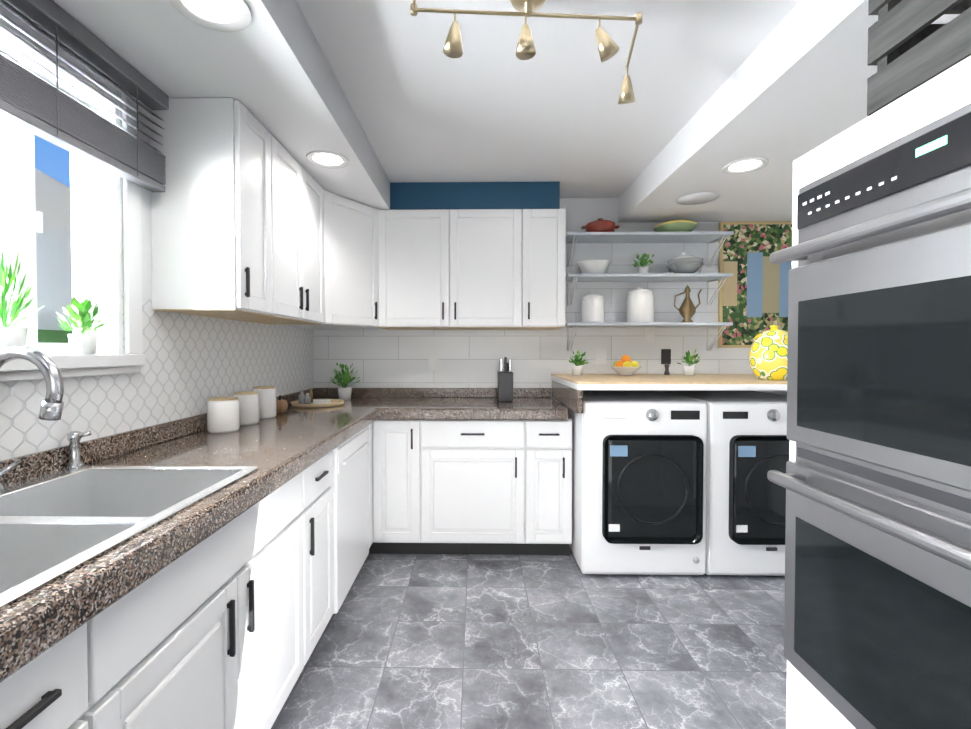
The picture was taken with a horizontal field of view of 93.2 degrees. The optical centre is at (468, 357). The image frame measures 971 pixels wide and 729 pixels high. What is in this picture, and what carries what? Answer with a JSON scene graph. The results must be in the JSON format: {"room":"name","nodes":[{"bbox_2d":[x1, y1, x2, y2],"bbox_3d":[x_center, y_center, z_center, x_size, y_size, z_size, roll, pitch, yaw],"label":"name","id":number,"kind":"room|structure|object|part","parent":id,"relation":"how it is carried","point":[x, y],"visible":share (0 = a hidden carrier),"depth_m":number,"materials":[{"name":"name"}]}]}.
{"room":"kitchen","nodes":[
{"label":"kitchen","id":0,"kind":"room"},
{"bbox_2d":[0,0,313,460],"bbox_3d":[-1.254,0.068,0.871,0.135,2.380,5.250,0,1,1],"label":"wall","id":1,"kind":"structure","parent":0,"point":[194,363],"depth_m":1.70,"materials":[{"name":"white tile"}]},
{"bbox_2d":[0,24,145,381],"bbox_3d":[-1.230,-0.429,1.217,0.168,0.977,0.820,0,1,1],"label":"window","id":2,"kind":"structure","parent":1,"relation":"in","point":[96,232],"depth_m":1.50,"materials":[{"name":"white"}]},
{"bbox_2d":[0,249,41,349],"bbox_3d":[-1.195,-0.149,1.179,0.130,0.282,0.134,0,1,1],"label":"potted plant","id":3,"kind":"object","parent":2,"relation":"on","point":[12,336],"visible":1,"depth_m":1.18,"materials":[{"name":"green plant"}]},
{"bbox_2d":[57,295,106,353],"bbox_3d":[-1.189,-0.101,1.418,0.123,0.177,0.112,0,1,1],"label":"potted plant","id":4,"kind":"object","parent":2,"relation":"on","point":[82,342],"visible":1,"depth_m":1.40,"materials":[{"name":"green plant"}]},
{"bbox_2d":[0,0,168,191],"bbox_3d":[-1.128,-0.770,1.232,0.065,0.353,0.885,0,1,1],"label":"window blind","id":5,"kind":"object","parent":2,"relation":"attached to","point":[32,102],"visible":0.88,"depth_m":1.31,"materials":[{"name":"grey"}]},
{"bbox_2d":[0,388,315,609],"bbox_3d":[-0.907,0.379,1.445,0.537,0.252,3.898,0,1,1],"label":"backsplash","id":6,"kind":"structure","parent":1,"relation":"attached to","point":[69,493],"depth_m":1.23,"materials":[{"name":"brown stone"}]},
{"bbox_2d":[150,98,269,317],"bbox_3d":[-1.004,-0.570,1.856,0.328,0.772,0.331,0,1,1],"label":"upper cabinet","id":7,"kind":"object","parent":1,"relation":"attached to","point":[253,220],"depth_m":1.69,"materials":[{"name":"white wood"}]},
{"bbox_2d":[221,129,329,325],"bbox_3d":[-0.983,-0.578,2.303,0.355,0.772,0.795,0,1,1],"label":"upper cabinet","id":8,"kind":"object","parent":1,"relation":"attached to","point":[295,202],"depth_m":2.24,"materials":[{"name":"white wood"}]},
{"bbox_2d":[290,191,385,328],"bbox_3d":[-0.845,-0.590,2.982,0.608,0.772,0.788,0,1,1],"label":"upper cabinet","id":9,"kind":"object","parent":1,"relation":"attached to","point":[357,230],"depth_m":2.87,"materials":[{"name":"white wood"}]},
{"bbox_2d":[53,0,389,209],"bbox_3d":[-0.871,-1.032,0.845,0.632,0.180,5.050,0,1,1],"label":"ceiling","id":10,"kind":"structure","parent":0,"point":[269,69],"depth_m":1.54,"materials":[{"name":"white paint"}]},
{"bbox_2d":[169,0,251,31],"bbox_3d":[-0.691,-0.943,1.229,0.200,0.008,0.200,0,1,1],"label":"recessed light","id":11,"kind":"object","parent":10,"relation":"in","point":[227,15],"visible":1,"depth_m":1.26,"materials":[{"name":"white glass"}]},
{"bbox_2d":[306,150,348,168],"bbox_3d":[-0.684,-0.961,2.229,0.200,0.008,0.200,0,1,1],"label":"recessed light","id":12,"kind":"object","parent":10,"relation":"in","point":[327,159],"visible":0.98,"depth_m":2.23,"materials":[{"name":"white plastic"}]},
{"bbox_2d":[271,547,786,728],"bbox_3d":[0.488,1.288,0.863,3.950,0.060,5.250,0,1,1],"label":"floor","id":13,"kind":"structure","parent":0,"point":[445,641],"depth_m":1.95,"materials":[{"name":"tile"}]},
{"bbox_2d":[8,530,271,728],"bbox_3d":[-0.898,0.897,0.914,0.573,0.720,0.920,0,1,1],"label":"base cabinet","id":14,"kind":"object","parent":13,"relation":"on","point":[202,659],"depth_m":1.02,"materials":[{"name":"white wood"}]},
{"bbox_2d":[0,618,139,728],"bbox_3d":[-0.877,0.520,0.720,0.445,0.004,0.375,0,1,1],"label":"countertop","id":15,"kind":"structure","parent":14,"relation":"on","point":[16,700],"depth_m":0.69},
{"bbox_2d":[132,454,315,724],"bbox_3d":[-0.887,0.818,1.556,0.573,0.855,0.365,0,1,1],"label":"base cabinet","id":16,"kind":"object","parent":13,"relation":"on","point":[290,514],"depth_m":1.53,"materials":[{"name":"white wood"}]},
{"bbox_2d":[0,406,375,689],"bbox_3d":[-0.592,0.364,1.114,0.042,0.070,3.248,0,1,1],"label":"countertop","id":17,"kind":"structure","parent":16,"relation":"on","point":[34,626],"depth_m":0.80,"materials":[{"name":"brown stone"}]},
{"bbox_2d":[0,346,257,608],"bbox_3d":[-0.901,0.246,0.923,0.560,0.544,0.850,0,1,1],"label":"sink","id":18,"kind":"object","parent":17,"relation":"in","point":[60,515],"depth_m":1.08,"materials":[{"name":"silver metal"}]},
{"bbox_2d":[168,442,331,643],"bbox_3d":[-0.883,0.814,1.825,0.573,0.855,0.415,0,1,1],"label":"base cabinet","id":19,"kind":"object","parent":13,"relation":"on","point":[233,449],"depth_m":1.84,"materials":[{"name":"white wood"}]},
{"bbox_2d":[207,396,239,432],"bbox_3d":[-1.048,0.241,1.966,0.124,0.144,0.124,0,1,1],"label":"jar","id":20,"kind":"object","parent":19,"relation":"on","point":[223,414],"visible":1,"depth_m":1.92,"materials":[{"name":"white ceramic"}]},
{"bbox_2d":[228,422,371,614],"bbox_3d":[-0.817,0.806,2.307,0.491,0.853,0.680,0,1,1],"label":"base cabinet","id":21,"kind":"object","parent":13,"relation":"on","point":[351,464],"depth_m":2.18,"materials":[{"name":"white wood"}]},
{"bbox_2d":[232,391,258,424],"bbox_3d":[-1.050,0.235,2.166,0.116,0.149,0.116,0,1,1],"label":"jar","id":22,"kind":"object","parent":21,"relation":"on","point":[249,407],"visible":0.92,"depth_m":2.12,"materials":[{"name":"white ceramic"}]},
{"bbox_2d":[252,386,276,418],"bbox_3d":[-1.052,0.227,2.366,0.116,0.159,0.116,0,1,1],"label":"jar","id":23,"kind":"object","parent":21,"relation":"on","point":[267,403],"visible":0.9,"depth_m":2.32,"materials":[{"name":"white ceramic"}]},
{"bbox_2d":[330,425,368,613],"bbox_3d":[-0.810,0.805,2.342,0.505,0.850,0.610,0,1,1],"label":"dishwasher","id":24,"kind":"object","parent":21,"relation":"in","point":[350,484],"depth_m":2.24,"materials":[{"name":"white"}]},
{"bbox_2d":[264,414,383,553],"bbox_3d":[-0.837,0.798,2.725,0.633,0.855,0.145,0,1,1],"label":"base cabinet","id":25,"kind":"object","parent":13,"relation":"on","point":[378,426],"depth_m":2.77,"materials":[{"name":"white wood"}]},
{"bbox_2d":[276,395,287,412],"bbox_3d":[-1.049,0.255,2.546,0.087,0.096,0.090,0,1,1],"label":"pumpkin","id":26,"kind":"object","parent":25,"relation":"on","point":[282,405],"visible":0.69,"depth_m":2.52,"materials":[{"name":"brown wood"}]},
{"bbox_2d":[291,399,343,407],"bbox_3d":[-0.953,0.286,2.905,0.320,0.022,0.320,0,1,1],"label":"wood tray","id":27,"kind":"object","parent":25,"relation":"on","point":[335,402],"visible":0.71,"depth_m":2.79,"materials":[{"name":"beige wood"}]},
{"bbox_2d":[298,388,329,403],"bbox_3d":[-0.964,0.241,2.886,0.202,0.090,0.146,0,1,1],"label":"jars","id":28,"kind":"object","parent":27,"relation":"on","point":[304,399],"visible":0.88,"depth_m":2.85,"materials":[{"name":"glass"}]},
{"bbox_2d":[384,422,431,553],"bbox_3d":[-0.410,0.792,3.081,0.370,0.855,0.623,0,1,1],"label":"base cabinet","id":29,"kind":"object","parent":13,"relation":"on","point":[407,445],"depth_m":2.77,"materials":[{"name":"white wood"}]},
{"bbox_2d":[330,363,359,399],"bbox_3d":[-0.863,0.161,3.219,0.222,0.261,0.209,0,1,1],"label":"potted plant","id":30,"kind":"object","parent":29,"relation":"on","point":[344,392],"visible":1,"depth_m":3.19,"materials":[{"name":"green plant"}]},
{"bbox_2d":[432,422,539,554],"bbox_3d":[0.030,0.792,3.074,0.750,0.855,0.623,0,1,1],"label":"base cabinet","id":31,"kind":"object","parent":13,"relation":"on","point":[484,473],"depth_m":2.76,"materials":[{"name":"white wood"}]},
{"bbox_2d":[376,406,567,421],"bbox_3d":[0.013,0.335,2.749,1.160,0.070,0.042,0,1,1],"label":"countertop","id":32,"kind":"structure","parent":31,"relation":"on","point":[389,413],"depth_m":2.73,"materials":[{"name":"brown stone"}]},
{"bbox_2d":[497,357,512,401],"bbox_3d":[0.252,0.142,3.143,0.100,0.300,0.140,0,1,1],"label":"knife block","id":33,"kind":"object","parent":31,"relation":"on","point":[505,383],"visible":1,"depth_m":3.07,"materials":[{"name":"grey plastic"}]},
{"bbox_2d":[536,417,571,554],"bbox_3d":[0.457,0.792,3.067,0.345,0.855,0.623,0,1,1],"label":"base cabinet","id":34,"kind":"object","parent":13,"relation":"on","point":[554,440],"depth_m":2.76,"materials":[{"name":"white wood"}]},
{"bbox_2d":[559,390,706,574],"bbox_3d":[0.985,0.730,2.930,0.685,0.984,0.861,0,1,1],"label":"washer","id":35,"kind":"object","parent":13,"relation":"on","point":[638,481],"visible":0.98,"depth_m":2.53,"materials":[{"name":"white metal"}]},
{"bbox_2d":[551,374,786,412],"bbox_3d":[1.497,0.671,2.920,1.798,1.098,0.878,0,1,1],"label":"countertop","id":36,"kind":"structure","parent":35,"relation":"on","point":[567,390],"depth_m":2.53,"materials":[{"name":"wood"}]},
{"bbox_2d":[569,351,588,375],"bbox_3d":[0.745,0.031,3.131,0.139,0.173,0.162,0,1,1],"label":"potted plant","id":37,"kind":"object","parent":36,"relation":"on","point":[577,369],"visible":1,"depth_m":3.11,"materials":[{"name":"green plant"}]},
{"bbox_2d":[610,355,641,374],"bbox_3d":[1.082,0.048,3.157,0.208,0.139,0.208,0,1,1],"label":"fruit bowl","id":38,"kind":"object","parent":36,"relation":"on","point":[625,365],"visible":1,"depth_m":3.11,"materials":[{"name":"white ceramic"}]},
{"bbox_2d":[664,363,669,374],"bbox_3d":[1.372,0.077,3.173,0.036,0.080,0.035,0,1,1],"label":"pepper mill","id":39,"kind":"object","parent":36,"relation":"on","point":[666,365],"visible":1,"depth_m":3.16,"materials":[{"name":"grey plastic"}]},
{"bbox_2d":[676,350,699,375],"bbox_3d":[1.498,0.025,3.113,0.168,0.186,0.135,0,1,1],"label":"potted plant","id":40,"kind":"object","parent":36,"relation":"on","point":[689,370],"visible":1,"depth_m":3.10,"materials":[{"name":"green plant"}]},
{"bbox_2d":[748,325,787,379],"bbox_3d":[1.794,-0.035,2.693,0.260,0.320,0.260,0,1,1],"label":"lemon jar","id":41,"kind":"object","parent":36,"relation":"on","point":[768,356],"visible":0.9,"depth_m":2.62,"materials":[{"name":"ceramic"}]},
{"bbox_2d":[654,390,789,575],"bbox_3d":[1.680,0.730,2.918,0.685,0.984,0.861,0,1,1],"label":"dryer","id":42,"kind":"object","parent":13,"relation":"on","point":[748,444],"visible":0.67,"depth_m":2.52,"materials":[{"name":"white metal"}]},
{"bbox_2d":[767,56,970,728],"bbox_3d":[1.152,0.358,0.852,0.730,1.800,0.883,0,1,1],"label":"tall cabinet","id":43,"kind":"object","parent":13,"relation":"on","point":[874,480],"visible":1,"depth_m":0.95,"materials":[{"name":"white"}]},
{"bbox_2d":[867,0,970,115],"bbox_3d":[1.107,-0.705,0.685,0.380,0.330,0.745,0,1,1],"label":"crate","id":44,"kind":"object","parent":43,"relation":"on","point":[911,47],"visible":0.67,"depth_m":0.97,"materials":[{"name":"grey wood"}]},
{"bbox_2d":[296,0,800,197],"bbox_3d":[0.488,-1.151,0.820,3.950,0.060,5.250,0,1,1],"label":"ceiling","id":45,"kind":"structure","parent":0,"point":[488,105],"depth_m":1.89,"materials":[{"name":"white paint"}]},
{"bbox_2d":[390,181,559,209],"bbox_3d":[0.043,-1.073,3.190,1.120,0.180,0.330,0,1,1],"label":"wall","id":46,"kind":"structure","parent":45,"relation":"attached to","point":[465,195],"depth_m":3.02,"materials":[{"name":"blue paint"}]},
{"bbox_2d":[410,0,641,103],"bbox_3d":[0.215,-1.025,1.372,0.780,0.211,0.689,0,1,1],"label":"spotlight fixture","id":47,"kind":"object","parent":45,"relation":"attached to","point":[608,47],"visible":1,"depth_m":1.40,"materials":[{"name":"gold metal"}]},
{"bbox_2d":[313,198,786,401],"bbox_3d":[0.681,0.024,3.413,3.650,2.380,0.100,0,1,1],"label":"wall","id":48,"kind":"structure","parent":0,"point":[381,358],"depth_m":3.36,"materials":[{"name":"white tile"}]},
{"bbox_2d":[428,356,437,370],"bbox_3d":[-0.260,0.039,3.375,0.070,0.110,0.007,0,1,1],"label":"electrical outlet plate","id":49,"kind":"object","parent":48,"relation":"attached to","point":[432,360],"depth_m":3.37,"materials":[{"name":"white plastic"}]},
{"bbox_2d":[316,388,550,397],"bbox_3d":[-0.260,0.254,3.371,1.726,0.070,0.020,0,1,1],"label":"backsplash","id":50,"kind":"structure","parent":48,"relation":"attached to","point":[320,392],"depth_m":3.36,"materials":[{"name":"brown stone"}]},
{"bbox_2d":[386,209,533,329],"bbox_3d":[-0.109,-0.593,3.164,1.038,0.772,0.399,0,1,1],"label":"upper cabinet","id":51,"kind":"object","parent":48,"relation":"attached to","point":[452,269],"depth_m":3.01,"materials":[{"name":"white wood"}]},
{"bbox_2d":[534,209,565,329],"bbox_3d":[0.467,-0.593,3.175,0.346,0.772,0.358,0,1,1],"label":"upper cabinet","id":52,"kind":"object","parent":48,"relation":"attached to","point":[549,224],"depth_m":3.00,"materials":[{"name":"white wood"}]},
{"bbox_2d":[595,349,605,363],"bbox_3d":[0.965,-0.010,3.354,0.080,0.110,0.007,0,1,1],"label":"electrical outlet plate","id":53,"kind":"object","parent":48,"relation":"attached to","point":[600,356],"depth_m":3.35,"materials":[{"name":"white plastic"}]},
{"bbox_2d":[565,231,733,350],"bbox_3d":[1.228,-0.451,3.220,1.110,0.803,0.248,0,1,1],"label":"shelf","id":54,"kind":"object","parent":48,"relation":"attached to","point":[707,237],"depth_m":3.15,"materials":[{"name":"grey wood"}]},
{"bbox_2d":[581,292,603,321],"bbox_3d":[0.873,-0.353,3.224,0.156,0.218,0.156,0,1,1],"label":"canister","id":55,"kind":"object","parent":54,"relation":"on","point":[592,306],"visible":0.94,"depth_m":3.16,"materials":[{"name":"white ceramic"}]},
{"bbox_2d":[577,259,610,273],"bbox_3d":[0.878,-0.621,3.219,0.230,0.095,0.230,0,1,1],"label":"bowl","id":56,"kind":"object","parent":54,"relation":"on","point":[597,266],"visible":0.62,"depth_m":3.14,"materials":[{"name":"white ceramic"}]},
{"bbox_2d":[581,218,619,231],"bbox_3d":[0.923,-0.915,3.213,0.260,0.122,0.200,0,1,1],"label":"pot","id":57,"kind":"object","parent":54,"relation":"on","point":[600,225],"visible":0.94,"depth_m":3.13,"materials":[{"name":"red ceramic"}]},
{"bbox_2d":[626,287,653,321],"bbox_3d":[1.203,-0.372,3.218,0.180,0.256,0.180,0,1,1],"label":"canister","id":58,"kind":"object","parent":54,"relation":"on","point":[640,305],"visible":0.92,"depth_m":3.15,"materials":[{"name":"white ceramic"}]},
{"bbox_3d":[1.229,-0.661,3.215,0.156,0.175,0.149,0,1,1],"label":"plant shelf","id":59,"kind":"part","parent":54,"relation":"part of","materials":[{"name":"green plant"}]},
{"bbox_2d":[654,219,696,231],"bbox_3d":[1.443,-0.904,3.204,0.276,0.100,0.276,0,1,1],"label":"bowl","id":60,"kind":"object","parent":54,"relation":"on","point":[681,225],"visible":0.75,"depth_m":3.11,"materials":[{"name":"green ceramic"}]},
{"bbox_2d":[666,252,703,272],"bbox_3d":[1.513,-0.655,3.208,0.242,0.165,0.242,0,1,1],"label":"tureen","id":61,"kind":"object","parent":54,"relation":"on","point":[684,263],"visible":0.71,"depth_m":3.14,"materials":[{"name":"white ceramic"}]},
{"bbox_2d":[674,285,701,321],"bbox_3d":[1.536,-0.379,3.212,0.195,0.270,0.110,0,1,1],"label":"pitcher","id":62,"kind":"object","parent":54,"relation":"on","point":[687,309],"visible":0.94,"depth_m":3.19,"materials":[{"name":"brown metal"}]},
{"bbox_2d":[645,327,654,341],"bbox_3d":[1.320,-0.170,3.345,0.070,0.110,0.007,0,1,1],"label":"electrical outlet plate","id":63,"kind":"object","parent":48,"relation":"attached to","point":[649,331],"depth_m":3.34,"materials":[{"name":"white plastic"}]},
{"bbox_2d":[661,349,670,363],"bbox_3d":[1.440,-0.010,3.346,0.070,0.110,0.007,0,1,1],"label":"electrical outlet plate","id":64,"kind":"object","parent":48,"relation":"attached to","point":[665,353],"depth_m":3.34,"materials":[{"name":"black plastic"}]},
{"bbox_2d":[718,222,791,347],"bbox_3d":[2.108,-0.527,3.314,0.586,0.905,0.028,0,1,1],"label":"framed picture","id":65,"kind":"object","parent":48,"relation":"attached to","point":[753,297],"visible":0.73,"depth_m":3.30,"materials":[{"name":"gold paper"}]},
{"bbox_2d":[618,0,959,222],"bbox_3d":[1.703,-1.031,0.802,1.320,0.180,5.050,0,1,1],"label":"ceiling","id":66,"kind":"structure","parent":0,"point":[792,88],"depth_m":1.90,"materials":[{"name":"white paint"}]},
{"bbox_2d":[676,192,718,204],"bbox_3d":[1.396,-0.973,2.804,0.240,0.004,0.240,0,1,1],"label":"recessed light","id":67,"kind":"object","parent":66,"relation":"in","point":[697,198],"visible":1,"depth_m":2.79,"materials":[{"name":"white paint"}]},
{"bbox_2d":[722,157,768,173],"bbox_3d":[1.388,-0.962,2.304,0.200,0.008,0.200,0,1,1],"label":"recessed light","id":68,"kind":"object","parent":66,"relation":"in","point":[745,165],"visible":0.96,"depth_m":2.30,"materials":[{"name":"white plastic"}]},
{"label":"outside","id":69,"kind":"structure","parent":0,"visible":0},
{"bbox_2d":[34,135,70,187],"bbox_3d":[-4.177,-1.253,1.472,0.001,7.000,9.000,0,1,1],"label":"sky","id":70,"kind":"structure","parent":69,"point":[52,160],"depth_m":4.55,"materials":[{"name":"blue"}]},
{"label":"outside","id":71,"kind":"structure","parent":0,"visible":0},
{"bbox_2d":[35,168,72,342],"bbox_3d":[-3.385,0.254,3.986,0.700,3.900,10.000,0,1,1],"label":"house","id":72,"kind":"structure","parent":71,"point":[53,252],"depth_m":3.75,"materials":[{"name":"grey"}]}
]}

